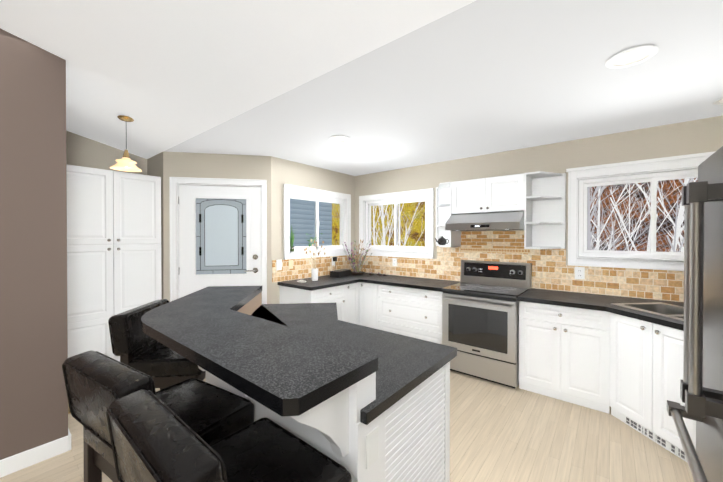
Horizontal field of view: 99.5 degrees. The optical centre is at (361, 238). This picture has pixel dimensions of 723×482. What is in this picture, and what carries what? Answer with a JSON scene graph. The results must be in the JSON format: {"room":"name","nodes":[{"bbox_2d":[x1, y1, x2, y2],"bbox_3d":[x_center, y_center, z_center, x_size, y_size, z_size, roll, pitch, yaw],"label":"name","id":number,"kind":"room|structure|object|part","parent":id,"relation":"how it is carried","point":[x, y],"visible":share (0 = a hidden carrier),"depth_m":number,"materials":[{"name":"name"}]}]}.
{"room":"kitchen","nodes":[
{"label":"kitchen","id":0,"kind":"room"},
{"bbox_2d":[0,29,67,459],"bbox_3d":[-3.305,-0.371,0.665,0.125,3.700,3.850,0,0,39],"label":"wall","id":1,"kind":"structure","parent":0,"point":[33,297],"depth_m":1.99,"materials":[{"name":"brown paint"}]},
{"bbox_2d":[0,428,71,477],"bbox_3d":[-3.300,1.426,0.683,0.155,0.105,3.865,0,0,39],"label":"baseboard","id":2,"kind":"structure","parent":1,"relation":"attached to","point":[25,459],"depth_m":2.00,"materials":[{"name":"white wood"}]},
{"bbox_2d":[66,131,145,174],"bbox_3d":[-4.312,-0.382,2.227,0.180,3.700,4.940,0,0,39],"label":"wall","id":3,"kind":"structure","parent":0,"point":[82,151],"depth_m":3.55,"materials":[{"name":"beige paint"}]},
{"bbox_2d":[146,152,163,298],"bbox_3d":[-2.509,-0.393,3.847,0.570,3.700,0.150,0,0,39],"label":"wall","id":4,"kind":"structure","parent":0,"point":[154,165],"depth_m":3.66,"materials":[{"name":"beige paint"}]},
{"bbox_2d":[163,151,270,303],"bbox_3d":[-1.743,-0.392,3.788,1.227,3.700,0.150,0,0,-10],"label":"wall","id":5,"kind":"structure","parent":0,"point":[199,165],"depth_m":3.70,"materials":[{"name":"beige paint"}]},
{"bbox_2d":[169,177,266,303],"bbox_3d":[-1.728,0.363,3.770,1.096,2.190,0.160,0,0,-10],"label":"door frame","id":6,"kind":"structure","parent":5,"relation":"attached to","point":[175,183],"depth_m":3.65,"materials":[{"name":"white wood"}]},
{"bbox_2d":[178,185,261,297],"bbox_3d":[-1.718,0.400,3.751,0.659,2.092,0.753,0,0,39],"label":"door","id":7,"kind":"structure","parent":5,"relation":"in","point":[219,235],"depth_m":3.74,"materials":[{"name":"white wood"}]},
{"bbox_2d":[271,156,354,303],"bbox_3d":[-0.674,-0.397,4.493,0.150,3.700,1.614,0,0,39],"label":"wall","id":8,"kind":"structure","parent":0,"point":[283,171],"depth_m":4.02,"materials":[{"name":"beige paint"}]},
{"bbox_2d":[284,184,350,259],"bbox_3d":[-0.630,-0.227,4.486,0.148,0.978,1.290,0,0,39],"label":"window","id":9,"kind":"structure","parent":8,"relation":"in","point":[317,196],"depth_m":4.49,"materials":[{"name":"white"}]},
{"bbox_2d":[289,227,321,251],"bbox_3d":[-0.772,-0.021,4.309,0.260,0.394,0.596,0,0,39],"label":"potted plant","id":10,"kind":"object","parent":9,"relation":"on","point":[291,247],"visible":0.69,"depth_m":4.15,"materials":[{"name":"green plant"}]},
{"bbox_2d":[0,370,693,481],"bbox_3d":[-1.177,1.524,1.401,6.340,0.100,7.660,0,0,39],"label":"floor","id":11,"kind":"structure","parent":0,"point":[500,433],"depth_m":2.17,"materials":[{"name":"beige wood"}]},
{"bbox_2d":[66,164,161,361],"bbox_3d":[-2.839,0.365,3.419,0.599,2.190,0.900,0,0,39],"label":"pantry cabinet","id":12,"kind":"object","parent":11,"relation":"on","point":[114,266],"visible":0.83,"depth_m":3.21,"materials":[{"name":"white wood"}]},
{"bbox_2d":[108,299,205,389],"bbox_3d":[-1.222,0.951,2.009,0.506,1.036,0.480,0,0,-6],"label":"bar stool","id":13,"kind":"object","parent":11,"relation":"on","point":[134,346],"visible":0.35,"depth_m":1.79,"materials":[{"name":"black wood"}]},
{"bbox_2d":[62,350,253,481],"bbox_3d":[-0.791,0.957,1.241,0.480,1.036,0.506,0,0,31],"label":"bar stool","id":14,"kind":"object","parent":11,"relation":"on","point":[97,383],"visible":0.62,"depth_m":1.14,"materials":[{"name":"black leather"}]},
{"bbox_2d":[106,389,351,481],"bbox_3d":[-0.364,0.959,0.892,0.480,1.036,0.506,0,0,39],"label":"bar stool","id":15,"kind":"object","parent":11,"relation":"on","point":[154,437],"visible":1,"depth_m":0.82,"materials":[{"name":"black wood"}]},
{"bbox_2d":[160,341,456,481],"bbox_3d":[-0.385,0.958,1.897,1.759,1.024,1.416,0,0,39],"label":"kitchen island","id":16,"kind":"object","parent":11,"relation":"on","point":[360,403],"depth_m":1.20,"materials":[{"name":"white wood"}]},
{"bbox_2d":[141,286,424,421],"bbox_3d":[-0.631,0.424,1.778,1.985,0.045,1.006,0,0,39],"label":"island countertop","id":17,"kind":"structure","parent":16,"relation":"on","point":[282,357],"depth_m":1.25,"materials":[{"name":"black stone"}]},
{"bbox_2d":[279,282,359,324],"bbox_3d":[-0.523,1.021,4.066,0.629,0.870,0.893,0,0,39],"label":"base cabinet","id":18,"kind":"object","parent":11,"relation":"on","point":[345,298],"visible":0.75,"depth_m":3.90,"materials":[{"name":"white wood"}]},
{"bbox_2d":[277,275,360,290],"bbox_3d":[-0.545,0.566,4.024,0.647,0.039,0.870,0,0,39],"label":"countertop","id":19,"kind":"structure","parent":18,"relation":"on","point":[326,281],"depth_m":3.86,"materials":[{"name":"black stone"}]},
{"bbox_2d":[304,239,324,280],"bbox_3d":[-0.590,0.272,4.040,0.330,0.546,0.292,0,0,39],"label":"vase","id":20,"kind":"object","parent":19,"relation":"on","point":[314,273],"visible":1,"depth_m":4.00,"materials":[{"name":"white ceramic"}]},
{"bbox_2d":[330,269,350,277],"bbox_3d":[-0.305,0.496,4.463,0.154,0.093,0.340,0,0,27],"label":"clock radio","id":21,"kind":"object","parent":19,"relation":"on","point":[340,273],"visible":1,"depth_m":4.34,"materials":[{"name":"black plastic"}]},
{"bbox_2d":[360,282,442,343],"bbox_3d":[0.403,1.020,4.254,1.827,0.870,0.629,0,0,39],"label":"base cabinet","id":22,"kind":"object","parent":11,"relation":"on","point":[411,312],"visible":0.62,"depth_m":3.80,"materials":[{"name":"white wood"}]},
{"bbox_2d":[345,273,459,291],"bbox_3d":[0.395,0.564,4.242,1.829,0.039,0.655,0,0,39],"label":"countertop","id":23,"kind":"structure","parent":22,"relation":"on","point":[392,280],"depth_m":3.94,"materials":[{"name":"black stone"}]},
{"bbox_2d":[342,239,386,275],"bbox_3d":[0.014,0.270,4.614,0.710,0.542,0.501,0,0,39],"label":"plant arrangement","id":24,"kind":"object","parent":23,"relation":"on","point":[357,271],"visible":0.98,"depth_m":4.66,"materials":[{"name":"brown plant"}]},
{"bbox_2d":[442,260,531,388],"bbox_3d":[1.370,0.866,3.389,0.782,1.190,0.714,0,0,39],"label":"range","id":25,"kind":"object","parent":11,"relation":"on","point":[480,317],"visible":0.96,"depth_m":3.19,"materials":[{"name":"silver metal"}]},
{"bbox_2d":[518,301,609,413],"bbox_3d":[1.970,1.028,2.976,0.690,0.870,0.627,0,0,39],"label":"base cabinet","id":26,"kind":"object","parent":11,"relation":"on","point":[564,353],"visible":0.96,"depth_m":2.73,"materials":[{"name":"white wood"}]},
{"bbox_2d":[610,313,648,340],"bbox_3d":[2.084,1.035,2.372,0.252,0.865,0.252,0,0,39],"label":"base cabinet","id":27,"kind":"object","parent":11,"relation":"on","point":[620,325],"depth_m":2.38,"materials":[{"name":"white wood"}]},
{"bbox_2d":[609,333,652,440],"bbox_3d":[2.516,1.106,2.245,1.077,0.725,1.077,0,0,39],"label":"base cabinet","id":28,"kind":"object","parent":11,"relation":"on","point":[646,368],"depth_m":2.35,"materials":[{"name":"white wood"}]},
{"bbox_2d":[649,322,695,462],"bbox_3d":[2.119,1.037,2.031,0.253,0.865,0.252,0,0,39],"label":"base cabinet","id":29,"kind":"object","parent":11,"relation":"on","point":[668,342],"depth_m":2.11,"materials":[{"name":"white wood"}]},
{"bbox_2d":[517,288,683,327],"bbox_3d":[2.004,0.575,2.683,1.110,0.039,1.040,0,0,39],"label":"countertop","id":30,"kind":"structure","parent":29,"relation":"on","point":[598,302],"depth_m":2.72,"materials":[{"name":"black stone"}]},
{"bbox_2d":[611,302,683,320],"bbox_3d":[2.408,0.640,2.230,0.480,0.174,0.820,0,0,-6],"label":"sink","id":31,"kind":"object","parent":30,"relation":"in","point":[676,312],"visible":0.27,"depth_m":2.55,"materials":[{"name":"silver metal"}]},
{"bbox_2d":[673,302,683,330],"bbox_3d":[2.353,0.581,1.781,0.751,0.039,1.998,0,0,39],"label":"countertop","id":32,"kind":"structure","parent":29,"relation":"on","point":[681,327],"depth_m":2.04,"materials":[{"name":"black stone"}]},
{"bbox_2d":[667,146,722,481],"bbox_3d":[1.347,0.589,0.686,0.870,1.780,0.906,0,0,39],"label":"fridge","id":33,"kind":"object","parent":11,"relation":"on","point":[699,400],"depth_m":0.98,"materials":[{"name":"silver metal"}]},
{"bbox_3d":[1.111,0.555,0.879,0.075,1.715,0.906,0,0,39],"label":"fridge door","id":34,"kind":"part","parent":33,"relation":"part of","materials":[{"name":"silver metal"}]},
{"bbox_2d":[0,0,722,175],"bbox_3d":[-1.177,-1.586,1.381,6.340,1.140,7.660,0,0,39],"label":"ceiling","id":35,"kind":"structure","parent":0,"point":[385,85],"depth_m":1.96,"materials":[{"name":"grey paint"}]},
{"bbox_2d":[110,115,141,171],"bbox_3d":[-2.202,-0.893,2.866,0.242,0.480,0.242,0,0,39],"label":"pendant light","id":36,"kind":"object","parent":35,"relation":"hanging from","point":[126,163],"visible":1,"depth_m":2.85,"materials":[{"name":"beige glass"}]},
{"bbox_2d":[329,135,350,141],"bbox_3d":[-0.221,-1.023,3.129,0.223,0.007,0.223,0,0,33],"label":"recessed light","id":37,"kind":"object","parent":35,"relation":"in","point":[336,138],"depth_m":3.12,"materials":[{"name":"white"}]},
{"bbox_2d":[605,45,658,68],"bbox_3d":[1.503,-1.013,1.709,0.223,0.007,0.223,0,0,33],"label":"recessed light","id":38,"kind":"object","parent":35,"relation":"in","point":[631,56],"depth_m":1.70,"materials":[{"name":"white"}]},
{"bbox_2d":[713,97,722,104],"bbox_3d":[2.709,-1.017,2.210,0.223,0.007,0.223,0,0,33],"label":"recessed light","id":39,"kind":"object","parent":35,"relation":"in","point":[720,101],"depth_m":2.27,"materials":[{"name":"white"}]},
{"bbox_2d":[355,116,722,264],"bbox_3d":[1.633,-0.392,3.749,4.666,3.700,0.150,0,0,39],"label":"wall","id":40,"kind":"structure","parent":0,"point":[691,137],"depth_m":3.25,"materials":[{"name":"beige paint"}]},
{"bbox_2d":[359,188,433,258],"bbox_3d":[0.506,-0.215,4.619,1.300,0.960,0.148,0,0,39],"label":"window","id":41,"kind":"structure","parent":40,"relation":"in","point":[367,202],"depth_m":4.59,"materials":[{"name":"white"}]},
{"bbox_2d":[436,182,460,246],"bbox_3d":[1.052,-0.298,3.916,0.330,0.790,0.320,0,0,39],"label":"shelf unit","id":42,"kind":"object","parent":40,"relation":"attached to","point":[443,203],"visible":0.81,"depth_m":4.05,"materials":[{"name":"white wood"}]},
{"bbox_2d":[435,236,448,244],"bbox_3d":[1.038,0.019,3.960,0.194,0.118,0.116,0,0,39],"label":"teapot","id":43,"kind":"object","parent":42,"relation":"on","point":[442,240],"visible":1,"depth_m":3.92,"materials":[{"name":"black ceramic"}]},
{"bbox_2d":[272,230,683,301],"bbox_3d":[1.079,0.127,3.073,4.364,0.849,1.602,0,0,39],"label":"backsplash","id":44,"kind":"structure","parent":40,"relation":"attached to","point":[551,270],"depth_m":3.53,"materials":[{"name":"tile"}]},
{"bbox_2d":[276,259,281,270],"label":"outlet","id":45,"kind":"object","parent":44,"relation":"attached to","point":[278,262],"depth_m":3.89,"materials":[{"name":"white plastic"}]},
{"bbox_2d":[289,260,292,268],"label":"outlet","id":46,"kind":"object","parent":44,"relation":"attached to","point":[290,261],"depth_m":4.04,"materials":[{"name":"white plastic"}]},
{"bbox_2d":[332,257,336,267],"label":"outlet","id":47,"kind":"object","parent":44,"relation":"attached to","point":[334,259],"depth_m":4.64,"materials":[{"name":"white plastic"}]},
{"bbox_2d":[392,258,396,265],"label":"outlet","id":48,"kind":"object","parent":44,"relation":"attached to","point":[394,260],"depth_m":4.56,"materials":[{"name":"white plastic"}]},
{"bbox_2d":[575,267,584,279],"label":"outlet","id":49,"kind":"object","parent":44,"relation":"attached to","point":[579,272],"depth_m":3.14,"materials":[{"name":"white plastic"}]},
{"bbox_2d":[451,173,523,213],"bbox_3d":[1.478,-0.496,3.549,0.793,0.390,0.349,0,0,39],"label":"upper cabinet","id":50,"kind":"object","parent":40,"relation":"attached to","point":[505,193],"visible":1,"depth_m":3.41,"materials":[{"name":"white wood"}]},
{"bbox_2d":[445,211,523,230],"bbox_3d":[1.428,-0.198,3.489,0.787,0.199,0.489,0,0,39],"label":"range hood","id":51,"kind":"object","parent":50,"relation":"attached to","point":[501,221],"visible":0.94,"depth_m":3.31,"materials":[{"name":"silver metal"}]},
{"bbox_2d":[524,171,565,248],"bbox_3d":[1.923,-0.293,3.206,0.330,0.790,0.320,0,0,39],"label":"shelf unit","id":52,"kind":"object","parent":40,"relation":"attached to","point":[544,210],"visible":1,"depth_m":3.28,"materials":[{"name":"white wood"}]},
{"bbox_2d":[566,151,715,270],"bbox_3d":[2.700,-0.226,2.826,1.340,1.006,0.155,0,0,39],"label":"window","id":53,"kind":"structure","parent":40,"relation":"in","point":[581,180],"depth_m":2.94,"materials":[{"name":"white wood"}]},
{"label":"outside","id":54,"kind":"structure","parent":0,"visible":0},
{"bbox_2d":[290,178,697,251],"bbox_3d":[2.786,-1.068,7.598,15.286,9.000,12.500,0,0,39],"label":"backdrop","id":55,"kind":"structure","parent":54,"point":[330,217],"depth_m":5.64,"materials":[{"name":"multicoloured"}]},
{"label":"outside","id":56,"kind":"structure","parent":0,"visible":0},
{"bbox_2d":[371,178,697,251],"bbox_3d":[2.706,-1.390,5.002,9.020,6.688,2.537,0,0,39],"label":"trees","id":57,"kind":"object","parent":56,"point":[678,229],"depth_m":4.42,"materials":[{"name":"white plant"}]}
]}

